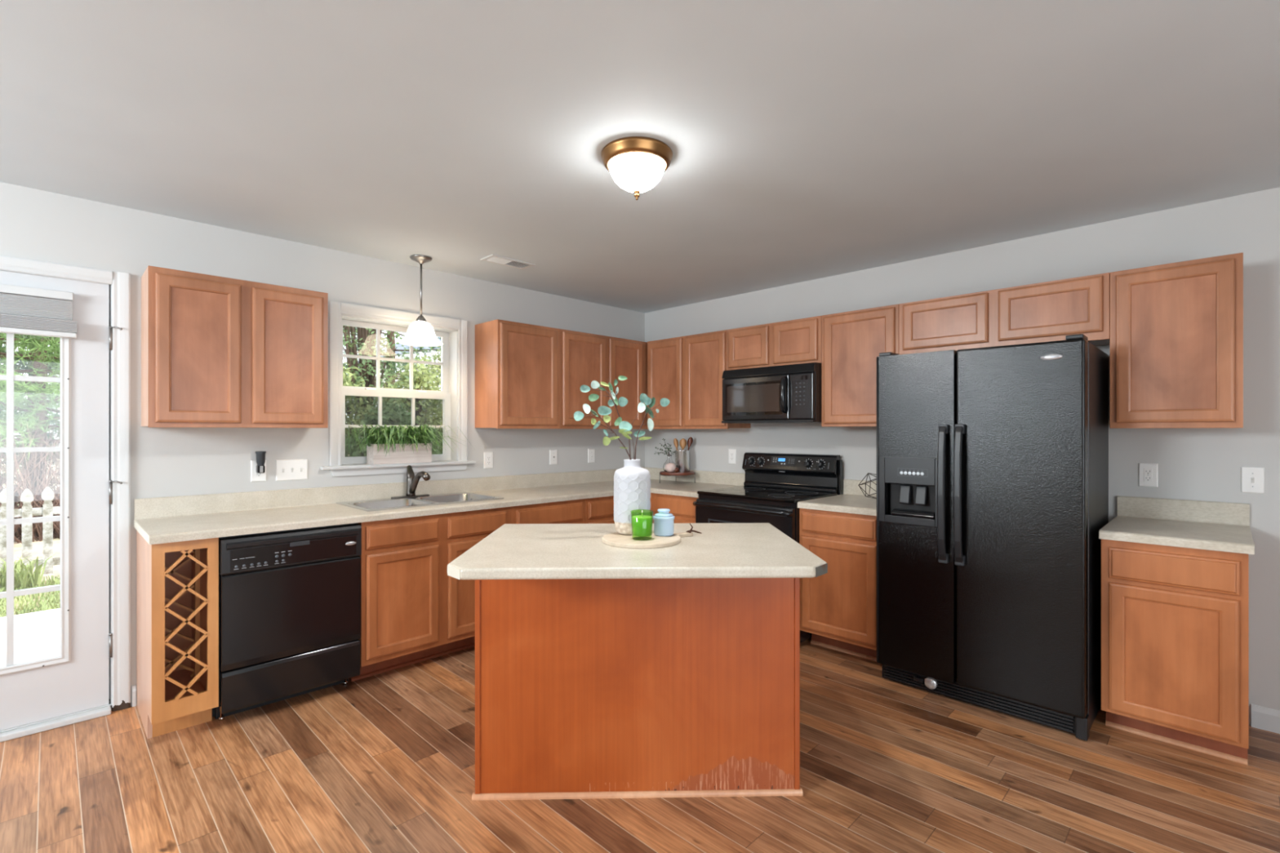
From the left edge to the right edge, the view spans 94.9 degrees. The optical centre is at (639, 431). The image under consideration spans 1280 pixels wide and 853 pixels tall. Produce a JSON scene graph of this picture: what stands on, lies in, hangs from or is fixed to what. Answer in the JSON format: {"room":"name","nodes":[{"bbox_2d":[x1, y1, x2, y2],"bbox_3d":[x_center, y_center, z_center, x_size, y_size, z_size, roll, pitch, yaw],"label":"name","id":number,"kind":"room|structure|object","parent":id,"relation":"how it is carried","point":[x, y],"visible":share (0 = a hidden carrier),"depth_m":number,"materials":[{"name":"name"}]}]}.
{"room":"kitchen","nodes":[
{"label":"kitchen","id":0,"kind":"room"},
{"bbox_2d":[0,182,644,706],"bbox_3d":[-2.348,0.128,3.155,0.180,2.440,6.900,0,0,45],"label":"wall","id":1,"kind":"structure","parent":0,"point":[37,224],"depth_m":3.26,"materials":[{"name":"grey paint"}]},
{"bbox_2d":[0,270,122,730],"bbox_3d":[-2.822,0.302,2.549,0.094,2.019,0.862,0,0,45],"label":"door","id":2,"kind":"structure","parent":1,"relation":"in","point":[75,680],"depth_m":2.74,"materials":[{"name":"grey paint"}]},
{"bbox_2d":[0,284,76,338],"bbox_3d":[-2.817,-0.535,2.509,0.040,0.210,0.593,0,0,45],"label":"cellular shade","id":3,"kind":"object","parent":2,"relation":"attached to","point":[22,314],"visible":1,"depth_m":2.63,"materials":[{"name":"white fabric"}]},
{"bbox_2d":[0,254,130,711],"bbox_3d":[-2.897,0.289,2.588,0.200,2.117,0.974,0,0,45],"label":"door frame","id":4,"kind":"structure","parent":1,"relation":"attached to","point":[119,283],"depth_m":2.84,"materials":[{"name":"paint"}]},
{"bbox_2d":[131,684,136,706],"bbox_3d":[-2.481,1.298,2.881,0.016,0.100,0.015,0,0,45],"label":"baseboard","id":5,"kind":"structure","parent":1,"relation":"attached to","point":[133,687],"depth_m":2.88,"materials":[{"name":"grey paint"}]},
{"bbox_2d":[141,265,328,427],"bbox_3d":[-2.084,-0.389,3.060,0.324,0.742,0.760,0,0,45],"label":"upper cabinet","id":6,"kind":"object","parent":1,"relation":"attached to","point":[217,352],"visible":1,"depth_m":2.90,"materials":[{"name":"brown wood"}]},
{"bbox_2d":[250,460,266,481],"bbox_3d":[-2.113,0.220,3.256,0.008,0.118,0.074,0,0,45],"label":"wall outlet","id":7,"kind":"object","parent":1,"relation":"attached to","point":[255,477],"visible":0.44,"depth_m":3.24,"materials":[{"name":"white plastic"}]},
{"bbox_2d":[255,465,262,476],"bbox_3d":[-2.111,0.220,3.254,0.002,0.066,0.033,0,0,45],"label":"receptacle","id":8,"kind":"object","parent":7,"relation":"attached to","point":[257,474],"depth_m":3.25,"materials":[{"name":"white plastic"}]},
{"bbox_2d":[255,451,266,473],"bbox_3d":[-2.089,0.171,3.236,0.053,0.119,0.052,0,0,45],"label":"plug","id":9,"kind":"object","parent":7,"relation":"attached to","point":[260,455],"visible":1,"depth_m":3.22,"materials":[{"name":"grey plastic"}]},
{"bbox_2d":[275,458,307,480],"bbox_3d":[-1.994,0.222,3.369,0.018,0.118,0.162,0,0,45],"label":"light switch","id":10,"kind":"object","parent":1,"relation":"attached to","point":[286,469],"visible":1,"depth_m":3.37,"materials":[{"name":"white plastic"}]},
{"bbox_2d":[320,301,475,476],"bbox_3d":[-1.590,-0.254,3.879,0.228,1.052,1.000,0,0,45],"label":"window","id":11,"kind":"structure","parent":1,"relation":"in","point":[453,333],"depth_m":3.85,"materials":[{"name":"grey paint"}]},
{"bbox_2d":[344,424,470,464],"bbox_3d":[-1.441,0.082,3.672,0.548,0.250,0.610,0,0,45],"label":"grass planter","id":12,"kind":"object","parent":11,"relation":"on","point":[391,444],"visible":1,"depth_m":3.74,"materials":[{"name":"white wood"}]},
{"bbox_2d":[484,452,493,468],"bbox_3d":[-1.101,0.211,4.273,0.008,0.118,0.074,0,0,45],"label":"wall outlet","id":13,"kind":"object","parent":1,"relation":"attached to","point":[488,456],"visible":1,"depth_m":4.27,"materials":[{"name":"white plastic"}]},
{"bbox_2d":[486,455,490,465],"bbox_3d":[-1.099,0.211,4.271,0.002,0.066,0.033,0,0,45],"label":"receptacle","id":14,"kind":"object","parent":13,"relation":"attached to","point":[488,457],"depth_m":4.27,"materials":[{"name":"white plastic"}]},
{"bbox_2d":[475,319,559,428],"bbox_3d":[-0.879,-0.389,4.271,0.324,0.742,0.528,0,0,45],"label":"upper cabinet","id":15,"kind":"object","parent":1,"relation":"attached to","point":[517,364],"visible":1,"depth_m":4.12,"materials":[{"name":"brown wood"}]},
{"bbox_2d":[549,449,557,464],"bbox_3d":[-0.688,0.206,4.685,0.012,0.118,0.074,0,0,45],"label":"wall jack","id":16,"kind":"object","parent":1,"relation":"attached to","point":[553,453],"visible":1,"depth_m":4.68,"materials":[{"name":"white plastic"}]},
{"bbox_2d":[587,448,595,462],"bbox_3d":[-0.406,0.208,4.964,0.018,0.118,0.074,0,0,45],"label":"light switch","id":17,"kind":"object","parent":1,"relation":"attached to","point":[591,452],"visible":1,"depth_m":4.96,"materials":[{"name":"white plastic"}]},
{"bbox_2d":[560,328,647,429],"bbox_3d":[-0.267,-0.389,4.886,0.324,0.742,1.204,0,0,45],"label":"upper cabinet","id":18,"kind":"object","parent":1,"relation":"attached to","point":[584,357],"visible":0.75,"depth_m":4.62,"materials":[{"name":"brown wood"}]},
{"bbox_2d":[0,0,1279,313],"bbox_3d":[-0.097,-1.167,0.915,6.530,0.150,6.900,0,0,45],"label":"ceiling","id":19,"kind":"structure","parent":0,"point":[807,140],"depth_m":2.04,"materials":[{"name":"paint"}]},
{"bbox_2d":[398,254,443,346],"bbox_3d":[-1.375,-0.822,3.691,0.262,0.540,0.262,0,0,45],"label":"pendant light","id":20,"kind":"object","parent":19,"relation":"hanging from","point":[420,332],"visible":1,"depth_m":3.65,"materials":[{"name":"white glass"}]},
{"bbox_2d":[480,253,535,269],"bbox_3d":[-0.848,-1.086,3.782,0.150,0.010,0.315,0,0,45],"label":"ceiling vent","id":21,"kind":"object","parent":19,"relation":"in","point":[495,259],"visible":1,"depth_m":3.76,"materials":[{"name":"white metal"}]},
{"bbox_2d":[600,136,672,199],"bbox_3d":[-0.012,-1.000,2.310,0.282,0.184,0.282,0,0,45],"label":"ceiling light","id":22,"kind":"object","parent":19,"relation":"attached to","point":[636,164],"visible":1,"depth_m":2.23,"materials":[{"name":"white glass"}]},
{"bbox_2d":[0,637,1279,852],"bbox_3d":[-0.097,1.378,0.915,6.530,0.060,6.900,0,0,45],"label":"floor","id":23,"kind":"structure","parent":0,"point":[384,762],"depth_m":2.22,"materials":[{"name":"brown wood"}]},
{"bbox_2d":[0,701,111,742],"bbox_3d":[-2.886,1.331,2.577,0.219,0.034,0.832,0,0,45],"label":"threshold","id":24,"kind":"object","parent":23,"relation":"on","point":[9,734],"visible":0.55,"depth_m":2.67,"materials":[{"name":"grey paint"}]},
{"bbox_2d":[136,530,218,738],"bbox_3d":[-2.181,0.910,2.760,0.611,0.875,0.231,0,0,45],"label":"wine rack cabinet","id":25,"kind":"object","parent":23,"relation":"on","point":[177,583],"visible":0.91,"depth_m":2.61,"materials":[{"name":"brown wood"}]},
{"bbox_2d":[212,522,361,720],"bbox_3d":[-1.863,0.914,3.038,0.612,0.868,0.605,0,0,45],"label":"dishwasher","id":26,"kind":"object","parent":23,"relation":"on","point":[290,600],"visible":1,"depth_m":2.81,"materials":[{"name":"black metal"}]},
{"bbox_2d":[348,506,510,681],"bbox_3d":[-1.342,0.910,3.589,0.630,0.875,0.903,0,0,45],"label":"base cabinet","id":27,"kind":"object","parent":23,"relation":"on","point":[412,612],"visible":0.69,"depth_m":3.27,"materials":[{"name":"brown wood"}]},
{"bbox_2d":[510,498,585,524],"bbox_3d":[-0.808,0.910,4.125,0.630,0.875,0.606,0,0,45],"label":"base cabinet","id":28,"kind":"object","parent":23,"relation":"on","point":[568,512],"visible":0.19,"depth_m":3.90,"materials":[{"name":"brown wood"}]},
{"bbox_2d":[585,495,614,523],"bbox_3d":[-0.164,0.910,4.773,0.630,0.875,1.218,0,0,45],"label":"base cabinet","id":29,"kind":"object","parent":23,"relation":"on","point":[598,509],"visible":0.15,"depth_m":4.21,"materials":[{"name":"brown wood"}]},
{"bbox_2d":[133,466,745,544],"bbox_3d":[-0.813,0.402,3.751,1.151,0.140,3.588,0,0,45],"label":"countertop","id":30,"kind":"structure","parent":29,"relation":"on","point":[158,520],"depth_m":3.36,"materials":[{"name":"beige stone"}]},
{"bbox_2d":[391,465,430,498],"bbox_3d":[-1.415,0.324,3.728,0.249,0.205,0.250,0,0,45],"label":"faucet","id":31,"kind":"object","parent":30,"relation":"on","point":[412,481],"visible":1,"depth_m":3.77,"materials":[{"name":"grey metal"}]},
{"bbox_2d":[335,492,503,511],"bbox_3d":[-1.345,0.518,3.638,0.498,0.187,0.844,0,0,45],"label":"sink","id":32,"kind":"object","parent":30,"relation":"in","point":[368,505],"visible":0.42,"depth_m":3.65,"materials":[{"name":"silver metal"}]},
{"bbox_2d":[659,471,695,483],"bbox_3d":[0.312,0.387,4.926,0.295,0.094,0.295,0,0,45],"label":"serving riser","id":33,"kind":"object","parent":30,"relation":"on","point":[673,473],"visible":0.94,"depth_m":4.82,"materials":[{"name":"brown wood"}]},
{"bbox_2d":[662,455,675,471],"bbox_3d":[0.250,0.272,4.984,0.112,0.136,0.112,0,0,45],"label":"bud vase","id":34,"kind":"object","parent":33,"relation":"on","point":[669,457],"visible":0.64,"depth_m":4.96,"materials":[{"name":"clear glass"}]},
{"bbox_2d":[654,438,675,455],"bbox_3d":[0.215,0.193,4.984,0.190,0.268,0.079,0,0,4],"label":"greenery sprig","id":35,"kind":"object","parent":34,"relation":"in","point":[668,448],"visible":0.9,"depth_m":4.98,"materials":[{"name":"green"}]},
{"bbox_2d":[665,462,675,471],"bbox_3d":[0.254,0.301,4.876,0.092,0.077,0.092,0,0,45],"label":"ball","id":36,"kind":"object","parent":33,"relation":"on","point":[670,467],"visible":1,"depth_m":4.84,"materials":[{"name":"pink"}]},
{"bbox_2d":[675,449,689,471],"bbox_3d":[0.357,0.249,4.947,0.125,0.181,0.125,0,0,45],"label":"utensil crock","id":37,"kind":"object","parent":33,"relation":"on","point":[682,457],"visible":0.88,"depth_m":4.89,"materials":[{"name":"silver metal"}]},
{"bbox_2d":[673,438,678,450],"bbox_3d":[0.314,0.195,4.954,0.062,0.274,0.013,0,0,2],"label":"wooden spoon","id":38,"kind":"object","parent":37,"relation":"in","point":[675,440],"visible":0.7,"depth_m":4.95,"materials":[{"name":"brown wood"}]},
{"bbox_2d":[679,438,686,450],"bbox_3d":[0.362,0.196,4.934,0.061,0.271,0.013,0,0,9],"label":"wooden spoon","id":39,"kind":"object","parent":37,"relation":"in","point":[682,442],"visible":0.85,"depth_m":4.93,"materials":[{"name":"brown wood"}]},
{"bbox_2d":[687,436,693,450],"bbox_3d":[0.407,0.191,4.958,0.078,0.284,0.013,0,0,-1],"label":"wooden spoon","id":40,"kind":"object","parent":37,"relation":"in","point":[690,440],"visible":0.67,"depth_m":4.96,"materials":[{"name":"brown wood"}]},
{"bbox_2d":[471,577,803,800],"bbox_3d":[-0.013,0.910,2.466,1.218,0.875,0.617,0,0,-1],"label":"kitchen island","id":41,"kind":"object","parent":23,"relation":"on","point":[585,688],"visible":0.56,"depth_m":2.17,"materials":[{"name":"brown wood"}]},
{"bbox_2d":[447,523,827,579],"bbox_3d":[-0.008,0.453,2.321,1.270,0.038,0.908,0,0,-1],"label":"island countertop","id":42,"kind":"structure","parent":41,"relation":"on","point":[722,550],"depth_m":2.05,"materials":[{"name":"beige stone"}]},
{"bbox_2d":[602,523,702,548],"bbox_3d":[0.047,0.408,2.364,0.309,0.051,0.427,0,0,45],"label":"serving board","id":43,"kind":"object","parent":42,"relation":"on","point":[615,540],"visible":0.91,"depth_m":2.26,"materials":[{"name":"beige wood"}]},
{"bbox_2d":[613,458,650,534],"bbox_3d":[-0.033,0.267,2.420,0.154,0.302,0.153,0,0,2],"label":"vase","id":44,"kind":"object","parent":43,"relation":"on","point":[632,482],"visible":0.94,"depth_m":2.36,"materials":[{"name":"white ceramic"}]},
{"bbox_2d":[573,404,631,459],"bbox_3d":[-0.143,0.029,2.382,0.250,0.280,0.040,0,0,-21],"label":"eucalyptus sprig","id":45,"kind":"object","parent":44,"relation":"in","point":[604,411],"visible":1,"depth_m":2.37,"materials":[{"name":"green plant"}]},
{"bbox_2d":[580,375,632,459],"bbox_3d":[-0.134,-0.033,2.445,0.218,0.404,0.074,0,0,7],"label":"eucalyptus sprig","id":46,"kind":"object","parent":44,"relation":"in","point":[624,427],"visible":0.99,"depth_m":2.44,"materials":[{"name":"green plant"}]},
{"bbox_2d":[631,393,669,459],"bbox_3d":[0.041,0.006,2.425,0.161,0.326,0.060,0,0,-3],"label":"eucalyptus sprig","id":47,"kind":"object","parent":44,"relation":"in","point":[644,398],"visible":0.94,"depth_m":2.43,"materials":[{"name":"green plant"}]},
{"bbox_2d":[631,509,653,539],"bbox_3d":[0.008,0.363,2.288,0.088,0.110,0.088,0,0,45],"label":"candle","id":48,"kind":"object","parent":43,"relation":"on","point":[642,525],"visible":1,"depth_m":2.26,"materials":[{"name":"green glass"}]},
{"bbox_2d":[653,508,674,536],"bbox_3d":[0.096,0.365,2.368,0.087,0.106,0.087,0,0,45],"label":"jar","id":49,"kind":"object","parent":43,"relation":"on","point":[663,520],"visible":1,"depth_m":2.34,"materials":[{"name":"blue ceramic"}]},
{"bbox_2d":[650,493,697,523],"bbox_3d":[0.454,0.910,4.576,0.516,0.875,0.630,0,0,45],"label":"base cabinet","id":50,"kind":"object","parent":23,"relation":"on","point":[683,510],"visible":0.18,"depth_m":4.32,"materials":[{"name":"brown wood"}]},
{"bbox_2d":[693,452,842,643],"bbox_3d":[0.872,0.741,4.073,0.779,1.154,0.708,0,0,45],"label":"range","id":51,"kind":"object","parent":23,"relation":"on","point":[771,491],"visible":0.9,"depth_m":4.05,"materials":[{"name":"black metal"}]},
{"bbox_2d":[697,485,837,502],"bbox_3d":[0.875,0.432,4.078,0.772,0.022,0.565,0,0,45],"label":"cooktop","id":52,"kind":"object","parent":51,"relation":"in","point":[753,494],"depth_m":4.02,"materials":[{"name":"black glass"}]},
{"bbox_2d":[799,507,876,662],"bbox_3d":[1.371,0.910,3.663,0.504,0.875,0.630,0,0,45],"label":"base cabinet","id":53,"kind":"object","parent":23,"relation":"on","point":[838,606],"visible":0.64,"depth_m":3.44,"materials":[{"name":"brown wood"}]},
{"bbox_2d":[797,479,876,515],"bbox_3d":[1.375,0.402,3.657,0.516,0.140,0.634,0,0,45],"label":"countertop","id":54,"kind":"structure","parent":53,"relation":"on","point":[853,500],"depth_m":3.62,"materials":[{"name":"beige stone"}]},
{"bbox_2d":[857,472,876,498],"bbox_3d":[1.488,0.349,3.730,0.161,0.168,0.167,0,0,45],"label":"orb","id":55,"kind":"object","parent":54,"relation":"on","point":[868,473],"visible":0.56,"depth_m":3.75,"materials":[{"name":"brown metal"}]},
{"bbox_2d":[876,333,1108,741],"bbox_3d":[1.817,0.464,3.063,0.903,1.768,0.773,0,0,45],"label":"refrigerator","id":56,"kind":"object","parent":23,"relation":"on","point":[993,462],"visible":1,"depth_m":2.77,"materials":[{"name":"black metal"}]},
{"bbox_2d":[1101,538,1248,764],"bbox_3d":[2.400,0.910,2.639,0.452,0.875,0.630,0,0,45],"label":"base cabinet","id":57,"kind":"object","parent":23,"relation":"on","point":[1175,620],"visible":0.91,"depth_m":2.42,"materials":[{"name":"brown wood"}]},
{"bbox_2d":[1098,495,1254,555],"bbox_3d":[2.403,0.402,2.634,0.471,0.140,0.634,0,0,45],"label":"countertop","id":58,"kind":"structure","parent":57,"relation":"on","point":[1224,526],"depth_m":2.70,"materials":[{"name":"beige stone"}]},
{"bbox_2d":[644,186,1279,725],"bbox_3d":[2.347,0.128,3.243,6.350,2.440,0.150,0,0,45],"label":"wall","id":59,"kind":"structure","parent":0,"point":[1195,464],"depth_m":2.97,"materials":[{"name":"grey paint"}]},
{"bbox_2d":[647,329,751,429],"bbox_3d":[0.458,-0.389,4.788,0.836,0.742,0.324,0,0,45],"label":"upper cabinet","id":60,"kind":"object","parent":59,"relation":"attached to","point":[687,371],"visible":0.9,"depth_m":4.63,"materials":[{"name":"brown wood"}]},
{"bbox_2d":[728,448,736,463],"bbox_3d":[0.742,0.203,4.729,0.074,0.118,0.008,0,0,45],"label":"wall outlet","id":61,"kind":"object","parent":59,"relation":"attached to","point":[731,452],"visible":1,"depth_m":4.73,"materials":[{"name":"white plastic"}]},
{"bbox_2d":[730,452,733,460],"bbox_3d":[0.740,0.203,4.727,0.033,0.066,0.002,0,0,45],"label":"receptacle","id":62,"kind":"object","parent":61,"relation":"attached to","point":[731,453],"depth_m":4.72,"materials":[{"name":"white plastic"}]},
{"bbox_2d":[727,315,821,370],"bbox_3d":[1.023,-0.605,4.226,0.754,0.310,0.324,0,0,45],"label":"upper cabinet","id":63,"kind":"object","parent":59,"relation":"attached to","point":[797,341],"visible":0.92,"depth_m":4.08,"materials":[{"name":"brown wood"}]},
{"bbox_2d":[721,362,821,423],"bbox_3d":[0.980,-0.254,4.173,0.734,0.388,0.457,0,0,45],"label":"microwave","id":64,"kind":"object","parent":63,"relation":"attached to","point":[784,393],"visible":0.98,"depth_m":4.00,"materials":[{"name":"black metal"}]},
{"bbox_2d":[721,362,815,378],"bbox_3d":[0.870,-0.416,4.062,0.734,0.062,0.029,0,0,45],"label":"vent hood","id":65,"kind":"object","parent":64,"relation":"attached to","point":[802,369],"depth_m":4.01,"materials":[{"name":"black metal"}]},
{"bbox_2d":[821,303,898,426],"bbox_3d":[1.467,-0.395,3.783,0.497,0.730,0.324,0,0,45],"label":"upper cabinet","id":66,"kind":"object","parent":59,"relation":"attached to","point":[852,341],"visible":0.75,"depth_m":3.69,"materials":[{"name":"brown wood"}]},
{"bbox_2d":[898,272,1109,354],"bbox_3d":[1.995,-0.601,3.259,0.987,0.318,0.324,0,0,45],"label":"upper cabinet","id":67,"kind":"object","parent":59,"relation":"attached to","point":[1052,310],"visible":0.88,"depth_m":3.09,"materials":[{"name":"brown wood"}]},
{"bbox_2d":[1138,462,1158,487],"bbox_3d":[2.541,0.219,2.938,0.074,0.118,0.008,0,0,45],"label":"wall outlet","id":68,"kind":"object","parent":59,"relation":"attached to","point":[1148,473],"visible":1,"depth_m":2.94,"materials":[{"name":"white plastic"}]},
{"bbox_2d":[1143,468,1152,481],"bbox_3d":[2.539,0.219,2.936,0.033,0.066,0.002,0,0,45],"label":"receptacle","id":69,"kind":"object","parent":68,"relation":"attached to","point":[1148,473],"depth_m":2.94,"materials":[{"name":"white plastic"}]},
{"bbox_2d":[1109,252,1243,428],"bbox_3d":[2.504,-0.387,2.752,0.445,0.746,0.324,0,0,45],"label":"upper cabinet","id":70,"kind":"object","parent":59,"relation":"attached to","point":[1176,329],"visible":1,"depth_m":2.63,"materials":[{"name":"brown wood"}]},
{"bbox_2d":[1240,466,1264,493],"bbox_3d":[2.795,0.223,2.679,0.074,0.118,0.018,0,0,45],"label":"light switch","id":71,"kind":"object","parent":59,"relation":"attached to","point":[1252,478],"visible":1,"depth_m":2.68,"materials":[{"name":"white plastic"}]},
{"bbox_2d":[1251,704,1279,733],"bbox_3d":[3.612,1.298,1.867,2.315,0.100,0.016,0,0,45],"label":"baseboard","id":72,"kind":"structure","parent":59,"relation":"attached to","point":[1264,718],"depth_m":2.65,"materials":[{"name":"grey paint"}]},
{"label":"outside","id":73,"kind":"structure","parent":0,"visible":0},
{"bbox_2d":[0,453,349,613],"bbox_3d":[-21.343,1.598,26.717,59.650,0.200,80.000,0,0,45],"label":"ground","id":74,"kind":"structure","parent":73,"point":[37,545],"depth_m":7.27,"materials":[{"name":"white"}]},
{"bbox_2d":[0,552,55,591],"bbox_3d":[-6.382,1.335,5.057,0.794,0.323,1.953,0,0,45],"label":"grass","id":75,"kind":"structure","parent":74,"relation":"on","point":[20,579],"depth_m":5.53,"materials":[{"name":"green plant"}]},
{"bbox_2d":[0,335,57,434],"bbox_3d":[-19.788,-4.940,17.579,7.090,12.910,7.733,0,0,-3],"label":"leafy tree","id":76,"kind":"object","parent":74,"relation":"on","point":[20,335],"visible":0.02,"depth_m":18.14,"materials":[{"name":"green plant"}]},
{"bbox_2d":[0,608,60,666],"bbox_3d":[-3.538,1.472,4.057,2.760,0.049,11.000,0,0,45],"label":"patio","id":77,"kind":"structure","parent":74,"relation":"on","point":[37,635],"depth_m":4.15,"materials":[{"name":"white concrete"}]},
{"bbox_2d":[0,332,60,537],"bbox_3d":[-8.730,-1.455,8.448,3.200,5.910,3.434,0,0,14],"label":"pine tree","id":78,"kind":"object","parent":74,"relation":"on","point":[40,394],"visible":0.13,"depth_m":7.92,"materials":[{"name":"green plant"}]},
{"bbox_2d":[0,417,60,543],"bbox_3d":[-8.591,0.651,8.295,6.649,1.706,2.929,0,0,-39],"label":"undergrowth","id":79,"kind":"object","parent":74,"relation":"on","point":[24,483],"visible":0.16,"depth_m":8.07,"materials":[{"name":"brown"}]},
{"bbox_2d":[0,486,60,577],"bbox_3d":[-6.158,1.005,5.815,0.065,0.908,5.805,0,0,45],"label":"picket fence","id":80,"kind":"object","parent":74,"relation":"on","point":[47,509],"visible":0.08,"depth_m":5.86,"materials":[{"name":"white wood"}]},
{"bbox_2d":[0,573,60,617],"bbox_3d":[-5.812,1.459,4.835,1.642,0.076,4.004,0,0,45],"label":"grass","id":81,"kind":"structure","parent":74,"relation":"on","point":[53,602],"depth_m":5.04,"materials":[{"name":"green plant"}]},
{"bbox_2d":[0,334,60,471],"bbox_3d":[-10.453,-1.635,8.726,3.688,6.270,3.587,0,0,45],"label":"pine tree","id":82,"kind":"object","parent":74,"relation":"on","point":[20,362],"visible":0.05,"depth_m":9.14,"materials":[{"name":"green plant"}]},
{"bbox_2d":[0,336,60,463],"bbox_3d":[-9.060,-1.620,10.166,3.498,6.240,3.507,0,0,45],"label":"pine tree","id":83,"kind":"object","parent":74,"relation":"on","point":[56,367],"visible":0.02,"depth_m":9.40,"materials":[{"name":"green plant"}]},
{"bbox_2d":[0,337,60,495],"bbox_3d":[-11.564,-2.476,11.247,6.153,8.095,5.187,0,0,-42],"label":"pine tree","id":84,"kind":"object","parent":74,"relation":"on","point":[3,347],"visible":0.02,"depth_m":11.02,"materials":[{"name":"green plant"}]},
{"bbox_2d":[342,326,383,452],"bbox_3d":[-7.242,-2.596,12.216,4.771,8.193,4.039,0,0,-31],"label":"pine tree","id":85,"kind":"object","parent":74,"relation":"on","point":[343,326],"visible":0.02,"depth_m":12.26,"materials":[{"name":"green plant"}]},
{"bbox_2d":[342,362,395,457],"bbox_3d":[-5.516,0.106,10.536,2.409,2.789,2.436,0,0,45],"label":"shrub","id":86,"kind":"object","parent":74,"relation":"on","point":[347,382],"visible":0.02,"depth_m":10.50,"materials":[{"name":"green plant"}]},
{"bbox_2d":[342,325,440,428],"bbox_3d":[-5.717,-2.051,12.637,4.256,7.103,3.812,0,0,-33],"label":"leafy tree","id":87,"kind":"object","parent":74,"relation":"on","point":[366,340],"visible":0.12,"depth_m":12.34,"materials":[{"name":"green plant"}]},
{"bbox_2d":[342,327,442,456],"bbox_3d":[-6.393,-2.694,14.696,4.364,8.388,3.984,0,0,-2],"label":"pine tree","id":88,"kind":"object","parent":74,"relation":"on","point":[420,349],"visible":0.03,"depth_m":14.66,"materials":[{"name":"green plant"}]},
{"bbox_2d":[345,396,442,457],"bbox_3d":[-4.257,0.452,10.216,1.948,2.148,1.979,0,0,45],"label":"shrub","id":89,"kind":"object","parent":74,"relation":"on","point":[402,417],"visible":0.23,"depth_m":10.05,"materials":[{"name":"green plant"}]},
{"bbox_2d":[346,355,442,454],"bbox_3d":[-4.274,-0.006,11.732,2.736,3.037,2.314,0,0,-13],"label":"shrub","id":90,"kind":"object","parent":74,"relation":"on","point":[418,377],"visible":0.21,"depth_m":11.59,"materials":[{"name":"green plant"}]},
{"bbox_2d":[358,336,442,446],"bbox_3d":[-6.278,-1.527,23.574,6.640,6.050,8.000,0,0,45],"label":"house","id":91,"kind":"structure","parent":74,"relation":"on","point":[399,346],"depth_m":19.53,"materials":[{"name":"white"}]},
{"bbox_2d":[415,346,442,447],"bbox_3d":[-4.449,-0.275,13.746,2.708,3.588,2.895,0,0,20],"label":"shrub","id":92,"kind":"object","parent":74,"relation":"on","point":[435,357],"visible":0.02,"depth_m":13.60,"materials":[{"name":"green plant"}]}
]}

